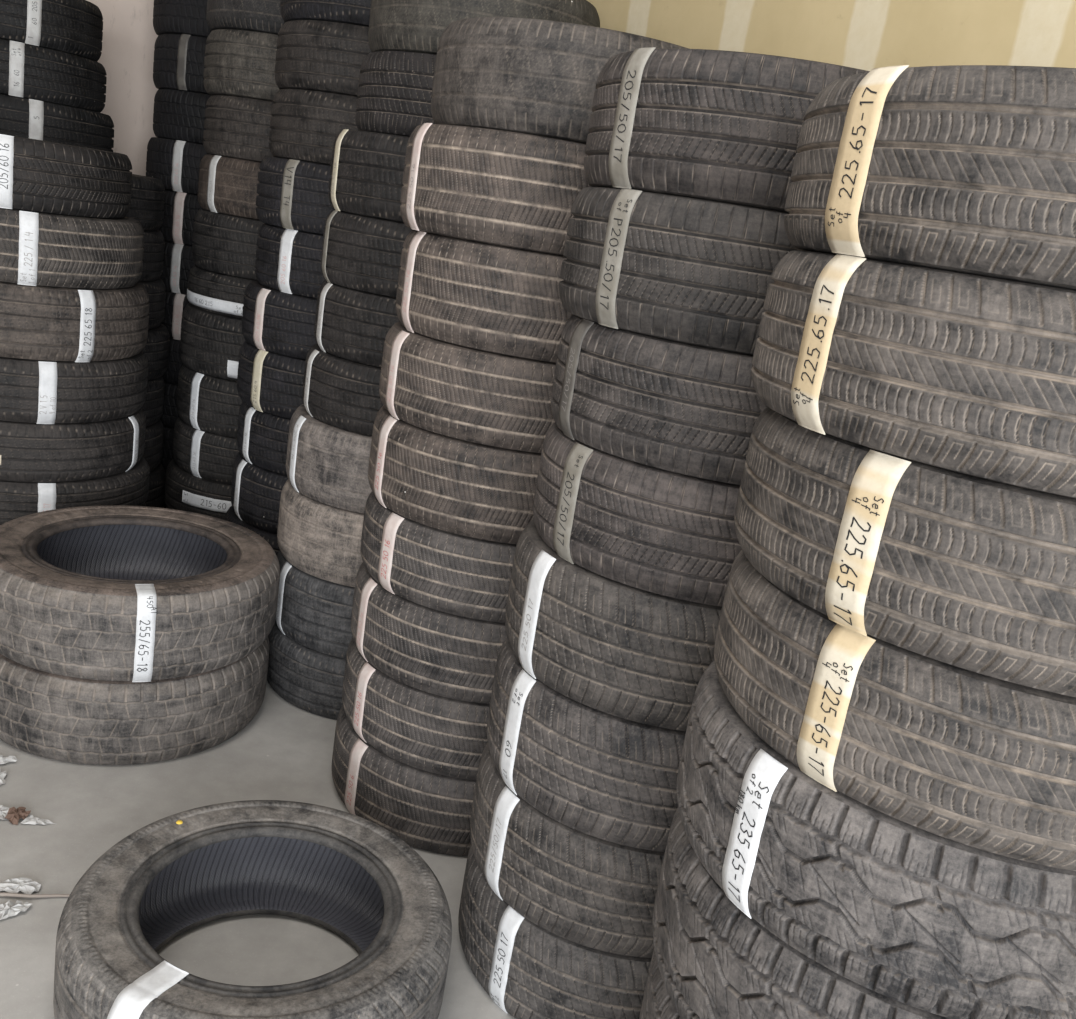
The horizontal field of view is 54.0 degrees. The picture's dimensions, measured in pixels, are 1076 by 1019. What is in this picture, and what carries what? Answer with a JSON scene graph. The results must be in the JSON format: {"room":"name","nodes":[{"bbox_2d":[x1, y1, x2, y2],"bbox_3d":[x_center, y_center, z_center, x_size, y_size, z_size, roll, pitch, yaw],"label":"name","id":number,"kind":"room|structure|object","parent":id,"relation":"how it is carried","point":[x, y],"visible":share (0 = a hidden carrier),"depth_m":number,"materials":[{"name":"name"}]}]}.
{"room":"tire shop storeroom","nodes":[
{"label":"tire shop storeroom","id":0,"kind":"room"},
{"bbox_2d":[86,0,157,175],"bbox_3d":[-3.650,-1.720,3.405,6.033,3.300,0.100,-1,18,-32],"label":"wall","id":1,"kind":"structure","parent":0,"point":[129,35],"depth_m":4.49,"materials":[{"name":"paint"}]},
{"bbox_2d":[0,681,514,1018],"bbox_3d":[-1.499,1.321,0.095,5.933,0.100,9.266,-1,18,-32],"label":"floor","id":2,"kind":"structure","parent":0,"point":[285,752],"depth_m":2.35,"materials":[{"name":"concrete"}]},
{"bbox_2d":[0,769,6,784],"bbox_3d":[-1.284,0.635,2.496,0.058,0.014,0.098,9,15,0],"label":"paper scrap","id":3,"kind":"object","parent":2,"relation":"on","point":[3,774],"visible":1,"depth_m":2.51,"materials":[{"name":"white paper"}]},
{"bbox_2d":[0,805,8,819],"bbox_3d":[-1.209,0.682,2.378,0.059,0.010,0.054,12,15,10],"label":"paper scrap","id":4,"kind":"object","parent":2,"relation":"on","point":[3,809],"visible":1,"depth_m":2.38,"materials":[{"name":"white paper"}]},
{"bbox_2d":[0,754,16,763],"bbox_3d":[-1.319,0.608,2.576,0.093,0.014,0.044,7,15,-10],"label":"paper scrap","id":5,"kind":"object","parent":2,"relation":"on","point":[3,760],"visible":1,"depth_m":2.58,"materials":[{"name":"white paper"}]},
{"bbox_2d":[0,900,31,919],"bbox_3d":[-1.044,0.788,2.082,0.083,0.014,0.045,-6,21,-43],"label":"paper scrap","id":6,"kind":"object","parent":2,"relation":"on","point":[10,908],"visible":1,"depth_m":2.08,"materials":[{"name":"white paper"}]},
{"bbox_2d":[5,807,30,824],"bbox_3d":[-1.170,0.685,2.374,0.049,0.017,0.053,10,15,1],"label":"dry leaf","id":7,"kind":"object","parent":2,"relation":"on","point":[13,815],"visible":1,"depth_m":2.37,"materials":[{"name":"brown plant"}]},
{"bbox_2d":[0,878,40,893],"bbox_3d":[-1.058,0.767,2.152,0.085,0.014,0.047,8,15,-5],"label":"paper scrap","id":8,"kind":"object","parent":2,"relation":"on","point":[25,885],"visible":1,"depth_m":2.15,"materials":[{"name":"white paper"}]},
{"bbox_2d":[0,892,69,897],"bbox_3d":[-1.001,0.781,2.137,0.211,0.012,0.016,6,16,-13],"label":"twig","id":9,"kind":"object","parent":2,"relation":"on","point":[2,894],"visible":0.66,"depth_m":2.13,"materials":[{"name":"brown plant"}]},
{"bbox_2d":[21,815,54,824],"bbox_3d":[-1.117,0.700,2.372,0.072,0.008,0.036,9,15,0],"label":"paper scrap","id":10,"kind":"object","parent":2,"relation":"on","point":[30,819],"visible":1,"depth_m":2.37,"materials":[{"name":"white paper"}]},
{"bbox_2d":[0,637,269,764],"bbox_3d":[-1.143,0.426,2.936,0.762,0.233,0.762,-3,19,-37],"label":"tire","id":11,"kind":"object","parent":2,"relation":"on","point":[43,714],"visible":0.44,"depth_m":2.61,"materials":[{"name":"rubber"}]},
{"bbox_2d":[0,505,279,681],"bbox_3d":[-1.102,0.204,2.875,0.770,0.234,0.770,5,16,-17],"label":"tire","id":12,"kind":"object","parent":11,"relation":"on","point":[104,592],"visible":1,"depth_m":2.64,"materials":[{"name":"rubber"}]},
{"bbox_2d":[145,463,165,507],"bbox_3d":[-1.839,-0.076,4.309,0.600,0.253,0.600,3,16,-21],"label":"tire","id":13,"kind":"object","parent":2,"relation":"on","point":[155,498],"visible":0.04,"depth_m":4.28,"materials":[{"name":"rubber"}]},
{"bbox_2d":[143,419,163,471],"bbox_3d":[-1.823,-0.289,4.243,0.600,0.193,0.600,7,15,-8],"label":"tire","id":14,"kind":"object","parent":13,"relation":"on","point":[154,436],"visible":0.15,"depth_m":4.22,"materials":[{"name":"rubber"}]},
{"bbox_2d":[141,376,164,426],"bbox_3d":[-1.801,-0.471,4.189,0.600,0.188,0.600,1,17,-27],"label":"tire","id":15,"kind":"object","parent":14,"relation":"on","point":[152,407],"visible":0.14,"depth_m":4.16,"materials":[{"name":"rubber"}]},
{"bbox_2d":[142,324,169,379],"bbox_3d":[-1.764,-0.653,4.143,0.600,0.194,0.600,1,17,-28],"label":"tire","id":16,"kind":"object","parent":15,"relation":"on","point":[156,349],"visible":0.25,"depth_m":4.10,"materials":[{"name":"rubber"}]},
{"bbox_2d":[137,278,165,328],"bbox_3d":[-1.758,-0.833,4.084,0.600,0.182,0.600,1,17,-29],"label":"tire","id":17,"kind":"object","parent":16,"relation":"on","point":[156,289],"visible":0.16,"depth_m":4.06,"materials":[{"name":"rubber"}]},
{"bbox_2d":[138,230,164,281],"bbox_3d":[-1.744,-1.009,4.029,0.600,0.187,0.600,9,15,0],"label":"tire","id":18,"kind":"object","parent":17,"relation":"on","point":[153,255],"visible":0.17,"depth_m":3.99,"materials":[{"name":"rubber"}]},
{"bbox_2d":[126,174,164,230],"bbox_3d":[-1.724,-1.190,3.976,0.600,0.192,0.600,8,15,-3],"label":"tire","id":19,"kind":"object","parent":18,"relation":"on","point":[147,194],"visible":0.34,"depth_m":3.91,"materials":[{"name":"rubber"}]},
{"bbox_2d":[53,800,451,1018],"bbox_3d":[-0.511,0.805,1.950,0.694,0.221,0.694,-2,19,-36],"label":"tire","id":20,"kind":"object","parent":2,"relation":"on","point":[344,873],"visible":1,"depth_m":1.98,"materials":[{"name":"rubber"}]},
{"bbox_2d":[267,622,345,719],"bbox_3d":[-0.534,0.445,3.300,0.622,0.192,0.622,14,16,18],"label":"tire","id":21,"kind":"object","parent":2,"relation":"on","point":[310,680],"visible":0.14,"depth_m":3.03,"materials":[{"name":"rubber"}]},
{"bbox_2d":[275,551,354,658],"bbox_3d":[-0.496,0.250,3.247,0.622,0.217,0.622,3,16,-21],"label":"tire","id":22,"kind":"object","parent":21,"relation":"on","point":[315,613],"visible":0.25,"depth_m":2.98,"materials":[{"name":"rubber"}]},
{"bbox_2d":[277,479,363,586],"bbox_3d":[-0.464,0.044,3.191,0.622,0.215,0.622,18,17,29],"label":"tire","id":23,"kind":"object","parent":22,"relation":"on","point":[321,540],"visible":0.3,"depth_m":2.92,"materials":[{"name":"rubber"}]},
{"bbox_2d":[286,404,371,513],"bbox_3d":[-0.425,-0.160,3.135,0.622,0.216,0.622,12,15,11],"label":"tire","id":24,"kind":"object","parent":23,"relation":"on","point":[328,464],"visible":0.3,"depth_m":2.87,"materials":[{"name":"rubber"}]},
{"bbox_2d":[302,343,382,435],"bbox_3d":[-0.367,-0.348,3.087,0.622,0.186,0.622,9,15,1],"label":"tire","id":25,"kind":"object","parent":24,"relation":"on","point":[339,392],"visible":0.34,"depth_m":2.83,"materials":[{"name":"rubber"}]},
{"bbox_2d":[314,280,399,366],"bbox_3d":[-0.330,-0.525,3.039,0.611,0.187,0.610,3,16,-22],"label":"tire","id":26,"kind":"object","parent":25,"relation":"on","point":[354,325],"visible":0.38,"depth_m":2.79,"materials":[{"name":"rubber"}]},
{"bbox_2d":[321,210,412,297],"bbox_3d":[-0.300,-0.705,2.990,0.610,0.191,0.610,8,15,-5],"label":"tire","id":27,"kind":"object","parent":26,"relation":"on","point":[361,253],"visible":0.48,"depth_m":2.74,"materials":[{"name":"rubber"}]},
{"bbox_2d":[328,129,409,222],"bbox_3d":[-0.268,-0.895,2.937,0.610,0.209,0.610,14,16,18],"label":"tire","id":28,"kind":"object","parent":27,"relation":"on","point":[367,168],"visible":0.38,"depth_m":2.69,"materials":[{"name":"rubber"}]},
{"bbox_2d":[355,51,435,136],"bbox_3d":[-0.193,-1.086,2.890,0.596,0.202,0.596,-6,21,-44],"label":"tire","id":29,"kind":"object","parent":28,"relation":"on","point":[394,96],"visible":0.32,"depth_m":2.65,"materials":[{"name":"rubber"}]},
{"bbox_2d":[368,0,599,54],"bbox_3d":[-0.144,-1.278,2.839,0.610,0.205,0.610,13,16,15],"label":"tire","id":30,"kind":"object","parent":29,"relation":"on","point":[418,26],"visible":0.38,"depth_m":2.59,"materials":[{"name":"rubber"}]},
{"bbox_2d":[332,705,475,855],"bbox_3d":[-0.201,0.638,2.770,0.664,0.204,0.662,-4,20,-41],"label":"tire","id":31,"kind":"object","parent":2,"relation":"on","point":[429,811],"visible":0.3,"depth_m":2.47,"materials":[{"name":"rubber"}]},
{"bbox_2d":[342,637,489,779],"bbox_3d":[-0.164,0.449,2.718,0.662,0.194,0.662,9,15,-2],"label":"tire","id":32,"kind":"object","parent":31,"relation":"on","point":[414,727],"visible":0.26,"depth_m":2.42,"materials":[{"name":"rubber"}]},
{"bbox_2d":[351,562,506,703],"bbox_3d":[-0.133,0.261,2.667,0.664,0.200,0.662,1,17,-27],"label":"tire","id":33,"kind":"object","parent":32,"relation":"on","point":[420,647],"visible":0.26,"depth_m":2.37,"materials":[{"name":"rubber"}]},
{"bbox_2d":[361,492,516,622],"bbox_3d":[-0.101,0.079,2.617,0.662,0.184,0.662,18,17,28],"label":"tire","id":34,"kind":"object","parent":33,"relation":"on","point":[430,567],"visible":0.34,"depth_m":2.32,"materials":[{"name":"rubber"}]},
{"bbox_2d":[368,405,540,543],"bbox_3d":[-0.074,-0.108,2.565,0.662,0.208,0.662,15,16,20],"label":"tire","id":35,"kind":"object","parent":34,"relation":"on","point":[425,477],"visible":0.44,"depth_m":2.27,"materials":[{"name":"rubber"}]},
{"bbox_2d":[379,322,555,452],"bbox_3d":[-0.040,-0.300,2.513,0.662,0.195,0.662,17,17,25],"label":"tire","id":36,"kind":"object","parent":35,"relation":"on","point":[427,383],"visible":0.43,"depth_m":2.22,"materials":[{"name":"rubber"}]},
{"bbox_2d":[396,230,571,362],"bbox_3d":[0.007,-0.494,2.460,0.662,0.217,0.662,10,15,5],"label":"tire","id":37,"kind":"object","parent":36,"relation":"on","point":[498,299],"visible":0.48,"depth_m":2.17,"materials":[{"name":"rubber"}]},
{"bbox_2d":[400,123,590,255],"bbox_3d":[0.025,-0.705,2.401,0.662,0.221,0.662,17,17,26],"label":"tire","id":38,"kind":"object","parent":37,"relation":"on","point":[490,186],"visible":0.56,"depth_m":2.11,"materials":[{"name":"rubber"}]},
{"bbox_2d":[431,17,688,143],"bbox_3d":[0.099,-0.905,2.346,0.662,0.212,0.662,1,17,-28],"label":"tire","id":39,"kind":"object","parent":38,"relation":"on","point":[538,77],"visible":0.41,"depth_m":2.06,"materials":[{"name":"rubber"}]},
{"bbox_2d":[458,844,651,1018],"bbox_3d":[0.153,0.837,2.226,0.630,0.218,0.630,11,15,6],"label":"tire","id":40,"kind":"object","parent":2,"relation":"on","point":[529,971],"visible":0.24,"depth_m":1.96,"materials":[{"name":"rubber"}]},
{"bbox_2d":[470,742,664,957],"bbox_3d":[0.181,0.627,2.170,0.630,0.220,0.630,22,19,38],"label":"tire","id":41,"kind":"object","parent":40,"relation":"on","point":[581,888],"visible":0.36,"depth_m":1.90,"materials":[{"name":"rubber"}]},
{"bbox_2d":[487,637,685,851],"bbox_3d":[0.219,0.411,2.109,0.630,0.235,0.630,4,16,-18],"label":"tire","id":42,"kind":"object","parent":41,"relation":"on","point":[594,772],"visible":0.32,"depth_m":1.84,"materials":[{"name":"rubber"}]},
{"bbox_2d":[505,518,721,730],"bbox_3d":[0.257,0.189,2.048,0.630,0.232,0.630,17,17,25],"label":"tire","id":43,"kind":"object","parent":42,"relation":"on","point":[604,644],"visible":0.47,"depth_m":1.78,"materials":[{"name":"rubber"}]},
{"bbox_2d":[533,423,741,606],"bbox_3d":[0.310,-0.016,1.988,0.630,0.206,0.630,17,17,27],"label":"tire","id":44,"kind":"object","parent":43,"relation":"on","point":[634,524],"visible":0.43,"depth_m":1.72,"materials":[{"name":"rubber"}]},
{"bbox_2d":[551,314,766,484],"bbox_3d":[0.343,-0.211,1.933,0.630,0.205,0.630,-5,21,-43],"label":"tire","id":45,"kind":"object","parent":44,"relation":"on","point":[665,404],"visible":0.49,"depth_m":1.67,"materials":[{"name":"rubber"}]},
{"bbox_2d":[559,187,801,354],"bbox_3d":[0.358,-0.416,1.882,0.630,0.217,0.630,9,15,0],"label":"tire","id":46,"kind":"object","parent":45,"relation":"on","point":[694,271],"visible":0.59,"depth_m":1.62,"materials":[{"name":"rubber"}]},
{"bbox_2d":[584,47,869,212],"bbox_3d":[0.400,-0.618,1.824,0.630,0.211,0.630,6,15,-10],"label":"tire","id":47,"kind":"object","parent":46,"relation":"on","point":[713,125],"visible":0.48,"depth_m":1.56,"materials":[{"name":"rubber"}]},
{"bbox_3d":[-1.546,-0.143,4.850,0.602,0.189,0.602,-4,20,-40],"label":"tire","id":48,"kind":"object","parent":2,"relation":"on","visible":0},
{"bbox_3d":[-1.517,-0.323,4.801,0.602,0.188,0.602,-4,20,-41],"label":"tire","id":49,"kind":"object","parent":48,"relation":"on","visible":0},
{"bbox_3d":[-1.488,-0.503,4.752,0.602,0.189,0.602,16,17,24],"label":"tire","id":50,"kind":"object","parent":49,"relation":"on","visible":0},
{"bbox_3d":[-1.459,-0.683,4.702,0.602,0.189,0.602,17,17,28],"label":"tire","id":51,"kind":"object","parent":50,"relation":"on","visible":0},
{"bbox_2d":[162,290,189,339],"bbox_3d":[-1.429,-0.864,4.653,0.602,0.191,0.602,18,18,30],"label":"tire","id":52,"kind":"object","parent":51,"relation":"on","point":[175,303],"visible":0.12,"depth_m":4.37,"materials":[{"name":"rubber"}]},
{"bbox_2d":[159,241,194,293],"bbox_3d":[-1.403,-1.050,4.600,0.602,0.199,0.602,16,17,24],"label":"tire","id":53,"kind":"object","parent":52,"relation":"on","point":[178,260],"visible":0.16,"depth_m":4.32,"materials":[{"name":"rubber"}]},
{"bbox_2d":[159,189,202,245],"bbox_3d":[-1.371,-1.241,4.547,0.601,0.203,0.603,14,16,18],"label":"tire","id":54,"kind":"object","parent":53,"relation":"on","point":[180,210],"visible":0.18,"depth_m":4.27,"materials":[{"name":"rubber"}]},
{"bbox_2d":[146,137,209,194],"bbox_3d":[-1.346,-1.432,4.493,0.601,0.197,0.604,13,16,15],"label":"tire","id":55,"kind":"object","parent":54,"relation":"on","point":[176,163],"visible":0.3,"depth_m":4.22,"materials":[{"name":"rubber"}]},
{"bbox_2d":[153,89,210,143],"bbox_3d":[-1.300,-1.615,4.448,0.602,0.190,0.602,6,15,-12],"label":"tire","id":56,"kind":"object","parent":55,"relation":"on","point":[178,114],"visible":0.37,"depth_m":4.18,"materials":[{"name":"rubber"}]},
{"bbox_2d":[153,34,207,93],"bbox_3d":[-1.279,-1.804,4.394,0.606,0.205,0.606,-3,19,-37],"label":"tire","id":57,"kind":"object","parent":56,"relation":"on","point":[178,64],"visible":0.3,"depth_m":4.13,"materials":[{"name":"rubber"}]},
{"bbox_2d":[153,0,210,37],"bbox_3d":[-1.259,-1.999,4.338,0.602,0.202,0.602,-3,19,-37],"label":"tire","id":58,"kind":"object","parent":57,"relation":"on","point":[188,17],"visible":0.16,"depth_m":4.08,"materials":[{"name":"rubber"}]},
{"bbox_3d":[-1.199,0.080,4.312,0.630,0.151,0.630,5,16,-16],"label":"tire","id":59,"kind":"object","parent":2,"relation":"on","visible":0},
{"bbox_2d":[164,458,231,519],"bbox_3d":[-1.173,-0.081,4.268,0.631,0.188,0.631,-1,18,-32],"label":"tire","id":60,"kind":"object","parent":59,"relation":"on","point":[184,491],"visible":0.23,"depth_m":3.98,"materials":[{"name":"rubber"}]},
{"bbox_2d":[173,416,238,483],"bbox_3d":[-1.126,-0.254,4.223,0.629,0.180,0.631,16,17,23],"label":"tire","id":61,"kind":"object","parent":60,"relation":"on","point":[201,453],"visible":0.34,"depth_m":3.94,"materials":[{"name":"rubber"}]},
{"bbox_2d":[177,364,242,437],"bbox_3d":[-1.093,-0.441,4.174,0.631,0.211,0.631,8,15,-5],"label":"tire","id":62,"kind":"object","parent":61,"relation":"on","point":[205,402],"visible":0.36,"depth_m":3.90,"materials":[{"name":"rubber"}]},
{"bbox_2d":[180,303,245,380],"bbox_3d":[-1.061,-0.650,4.116,0.630,0.228,0.631,9,15,-2],"label":"tire","id":63,"kind":"object","parent":62,"relation":"on","point":[211,343],"visible":0.3,"depth_m":3.84,"materials":[{"name":"rubber"}]},
{"bbox_2d":[187,265,257,318],"bbox_3d":[-1.025,-0.827,4.069,0.616,0.144,0.618,9,15,-1],"label":"tire","id":64,"kind":"object","parent":63,"relation":"on","point":[218,293],"visible":0.38,"depth_m":3.80,"materials":[{"name":"rubber"}]},
{"bbox_2d":[192,209,263,279],"bbox_3d":[-0.992,-0.994,4.025,0.616,0.209,0.616,0,18,-30],"label":"tire","id":65,"kind":"object","parent":64,"relation":"on","point":[225,244],"visible":0.3,"depth_m":3.75,"materials":[{"name":"rubber"}]},
{"bbox_2d":[197,154,260,219],"bbox_3d":[-0.955,-1.186,3.974,0.618,0.195,0.618,11,15,8],"label":"tire","id":66,"kind":"object","parent":65,"relation":"on","point":[226,185],"visible":0.42,"depth_m":3.71,"materials":[{"name":"rubber"}]},
{"bbox_2d":[203,95,273,161],"bbox_3d":[-0.918,-1.376,3.924,0.616,0.205,0.616,19,18,32],"label":"tire","id":67,"kind":"object","parent":66,"relation":"on","point":[237,127],"visible":0.35,"depth_m":3.65,"materials":[{"name":"rubber"}]},
{"bbox_2d":[203,29,279,100],"bbox_3d":[-0.892,-1.576,3.867,0.631,0.213,0.631,-5,21,-42],"label":"tire","id":68,"kind":"object","parent":67,"relation":"on","point":[240,63],"visible":0.34,"depth_m":3.59,"materials":[{"name":"rubber"}]},
{"bbox_2d":[206,0,284,34],"bbox_3d":[-0.864,-1.769,3.813,0.630,0.192,0.630,6,15,-11],"label":"tire","id":69,"kind":"object","parent":68,"relation":"on","point":[264,16],"visible":0.2,"depth_m":3.55,"materials":[{"name":"rubber"}]},
{"bbox_3d":[0.467,1.022,1.625,0.698,0.277,0.698,-4,20,-41],"label":"tire","id":70,"kind":"object","parent":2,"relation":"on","visible":0},
{"bbox_2d":[639,949,680,1018],"bbox_3d":[0.502,0.802,1.564,0.698,0.185,0.698,0,18,-30],"label":"tire","id":71,"kind":"object","parent":70,"relation":"on","point":[657,1003],"visible":0.09,"depth_m":1.53,"materials":[{"name":"rubber"}]},
{"bbox_2d":[653,808,949,1018],"bbox_3d":[0.521,0.603,1.517,0.698,0.224,0.698,10,15,3],"label":"tire","id":72,"kind":"object","parent":71,"relation":"on","point":[715,961],"visible":0.31,"depth_m":1.32,"materials":[{"name":"rubber"}]},
{"bbox_2d":[677,660,1075,1018],"bbox_3d":[0.549,0.395,1.463,0.698,0.210,0.698,19,18,31],"label":"tire","id":73,"kind":"object","parent":72,"relation":"on","point":[908,914],"visible":0.44,"depth_m":1.17,"materials":[{"name":"rubber"}]},
{"bbox_2d":[714,550,1075,870],"bbox_3d":[0.591,0.208,1.405,0.698,0.189,0.698,18,17,30],"label":"tire","id":74,"kind":"object","parent":73,"relation":"on","point":[970,758],"visible":0.6,"depth_m":1.13,"materials":[{"name":"rubber"}]},
{"bbox_2d":[734,406,1075,696],"bbox_3d":[0.611,0.020,1.358,0.699,0.199,0.697,-1,18,-34],"label":"tire","id":75,"kind":"object","parent":74,"relation":"on","point":[968,572],"visible":0.75,"depth_m":1.10,"materials":[{"name":"rubber"}]},
{"bbox_2d":[751,250,1075,497],"bbox_3d":[0.626,-0.173,1.316,0.698,0.196,0.698,22,20,39],"label":"tire","id":76,"kind":"object","parent":75,"relation":"on","point":[965,373],"visible":1,"depth_m":1.06,"materials":[{"name":"rubber"}]},
{"bbox_2d":[784,65,1075,289],"bbox_3d":[0.656,-0.359,1.263,0.698,0.195,0.698,22,20,39],"label":"tire","id":77,"kind":"object","parent":76,"relation":"on","point":[970,169],"visible":0.93,"depth_m":1.04,"materials":[{"name":"rubber"}]},
{"bbox_3d":[-0.831,0.274,3.833,0.626,0.147,0.626,3,16,-23],"label":"tire","id":78,"kind":"object","parent":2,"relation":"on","visible":0},
{"bbox_2d":[224,506,279,554],"bbox_3d":[-0.805,0.113,3.789,0.627,0.190,0.627,8,15,-3],"label":"tire","id":79,"kind":"object","parent":78,"relation":"on","point":[271,538],"visible":0.08,"depth_m":3.52,"materials":[{"name":"rubber"}]},
{"bbox_2d":[231,452,287,533],"bbox_3d":[-0.760,-0.074,3.740,0.628,0.206,0.626,-1,18,-34],"label":"tire","id":80,"kind":"object","parent":79,"relation":"on","point":[256,491],"visible":0.27,"depth_m":3.49,"materials":[{"name":"rubber"}]},
{"bbox_2d":[237,402,290,474],"bbox_3d":[-0.724,-0.262,3.690,0.626,0.189,0.626,8,15,-3],"label":"tire","id":81,"kind":"object","parent":80,"relation":"on","point":[262,437],"visible":0.23,"depth_m":3.44,"materials":[{"name":"rubber"}]},
{"bbox_2d":[237,341,305,418],"bbox_3d":[-0.709,-0.448,3.637,0.626,0.198,0.626,3,16,-20],"label":"tire","id":82,"kind":"object","parent":81,"relation":"on","point":[269,382],"visible":0.26,"depth_m":3.37,"materials":[{"name":"rubber"}]},
{"bbox_2d":[242,281,316,358],"bbox_3d":[-0.678,-0.634,3.586,0.626,0.193,0.626,6,15,-11],"label":"tire","id":83,"kind":"object","parent":82,"relation":"on","point":[276,321],"visible":0.43,"depth_m":3.32,"materials":[{"name":"rubber"}]},
{"bbox_2d":[255,223,325,298],"bbox_3d":[-0.622,-0.816,3.540,0.626,0.195,0.627,16,16,23],"label":"tire","id":84,"kind":"object","parent":83,"relation":"on","point":[287,260],"visible":0.3,"depth_m":3.27,"materials":[{"name":"rubber"}]},
{"bbox_2d":[256,157,334,234],"bbox_3d":[-0.605,-1.008,3.485,0.626,0.206,0.626,14,16,16],"label":"tire","id":85,"kind":"object","parent":84,"relation":"on","point":[293,194],"visible":0.39,"depth_m":3.21,"materials":[{"name":"rubber"}]},
{"bbox_2d":[269,89,358,164],"bbox_3d":[-0.549,-1.202,3.436,0.626,0.206,0.626,3,16,-22],"label":"tire","id":86,"kind":"object","parent":85,"relation":"on","point":[305,125],"visible":0.44,"depth_m":3.17,"materials":[{"name":"rubber"}]},
{"bbox_2d":[275,20,370,96],"bbox_3d":[-0.518,-1.393,3.384,0.626,0.195,0.626,10,15,5],"label":"tire","id":87,"kind":"object","parent":86,"relation":"on","point":[316,55],"visible":0.38,"depth_m":3.11,"materials":[{"name":"rubber"}]},
{"bbox_2d":[280,0,371,26],"bbox_3d":[-0.488,-1.578,3.333,0.626,0.193,0.626,15,16,20],"label":"tire","id":88,"kind":"object","parent":87,"relation":"on","point":[356,12],"visible":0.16,"depth_m":3.08,"materials":[{"name":"rubber"}]},
{"bbox_3d":[-1.767,0.165,3.678,0.746,0.146,0.746,12,15,9],"label":"tire","id":89,"kind":"object","parent":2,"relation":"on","visible":0},
{"bbox_3d":[-1.745,0.026,3.639,0.746,0.147,0.746,19,18,33],"label":"tire","id":90,"kind":"object","parent":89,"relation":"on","visible":0},
{"bbox_2d":[0,456,149,524],"bbox_3d":[-1.722,-0.117,3.600,0.746,0.152,0.746,21,19,38],"label":"tire","id":91,"kind":"object","parent":90,"relation":"on","point":[18,499],"visible":0.41,"depth_m":3.34,"materials":[{"name":"rubber"}]},
{"bbox_2d":[0,408,145,481],"bbox_3d":[-1.714,-0.279,3.545,0.746,0.188,0.746,-4,20,-40],"label":"tire","id":92,"kind":"object","parent":91,"relation":"on","point":[29,452],"visible":0.64,"depth_m":3.30,"materials":[{"name":"rubber"}]},
{"bbox_2d":[0,351,147,423],"bbox_3d":[-1.688,-0.461,3.494,0.746,0.194,0.746,14,16,18],"label":"tire","id":93,"kind":"object","parent":92,"relation":"on","point":[31,391],"visible":0.67,"depth_m":3.25,"materials":[{"name":"rubber"}]},
{"bbox_2d":[0,282,149,361],"bbox_3d":[-1.663,-0.659,3.436,0.747,0.222,0.747,5,16,-15],"label":"tire","id":94,"kind":"object","parent":93,"relation":"on","point":[46,323],"visible":0.8,"depth_m":3.19,"materials":[{"name":"rubber"}]},
{"bbox_2d":[0,208,143,288],"bbox_3d":[-1.655,-0.866,3.367,0.746,0.211,0.746,7,15,-8],"label":"tire","id":95,"kind":"object","parent":94,"relation":"on","point":[37,248],"visible":0.81,"depth_m":3.13,"materials":[{"name":"rubber"}]},
{"bbox_2d":[0,134,131,218],"bbox_3d":[-1.665,-1.064,3.292,0.746,0.201,0.746,-5,20,-41],"label":"tire","id":96,"kind":"object","parent":95,"relation":"on","point":[42,176],"visible":1,"depth_m":3.08,"materials":[{"name":"rubber"}]},
{"bbox_2d":[0,94,113,151],"bbox_3d":[-1.902,-1.406,3.904,0.621,0.202,0.621,5,16,-16],"label":"tire","id":97,"kind":"object","parent":96,"relation":"on","point":[19,116],"visible":0.68,"depth_m":3.69,"materials":[{"name":"rubber"}]},
{"bbox_2d":[0,39,106,112],"bbox_3d":[-1.904,-1.586,3.840,0.621,0.175,0.621,15,16,21],"label":"tire","id":98,"kind":"object","parent":97,"relation":"on","point":[27,71],"visible":0.9,"depth_m":3.65,"materials":[{"name":"rubber"}]},
{"bbox_2d":[0,0,102,61],"bbox_3d":[-1.894,-1.762,3.783,0.620,0.192,0.620,12,15,12],"label":"tire","id":99,"kind":"object","parent":98,"relation":"on","point":[75,27],"visible":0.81,"depth_m":3.62,"materials":[{"name":"rubber"}]},
{"bbox_2d":[587,0,1075,70],"bbox_3d":[1.297,-0.338,1.287,0.100,3.300,9.366,-1,18,-32],"label":"wall","id":100,"kind":"structure","parent":0,"point":[867,35],"depth_m":2.18,"materials":[{"name":"paint"}]}
]}

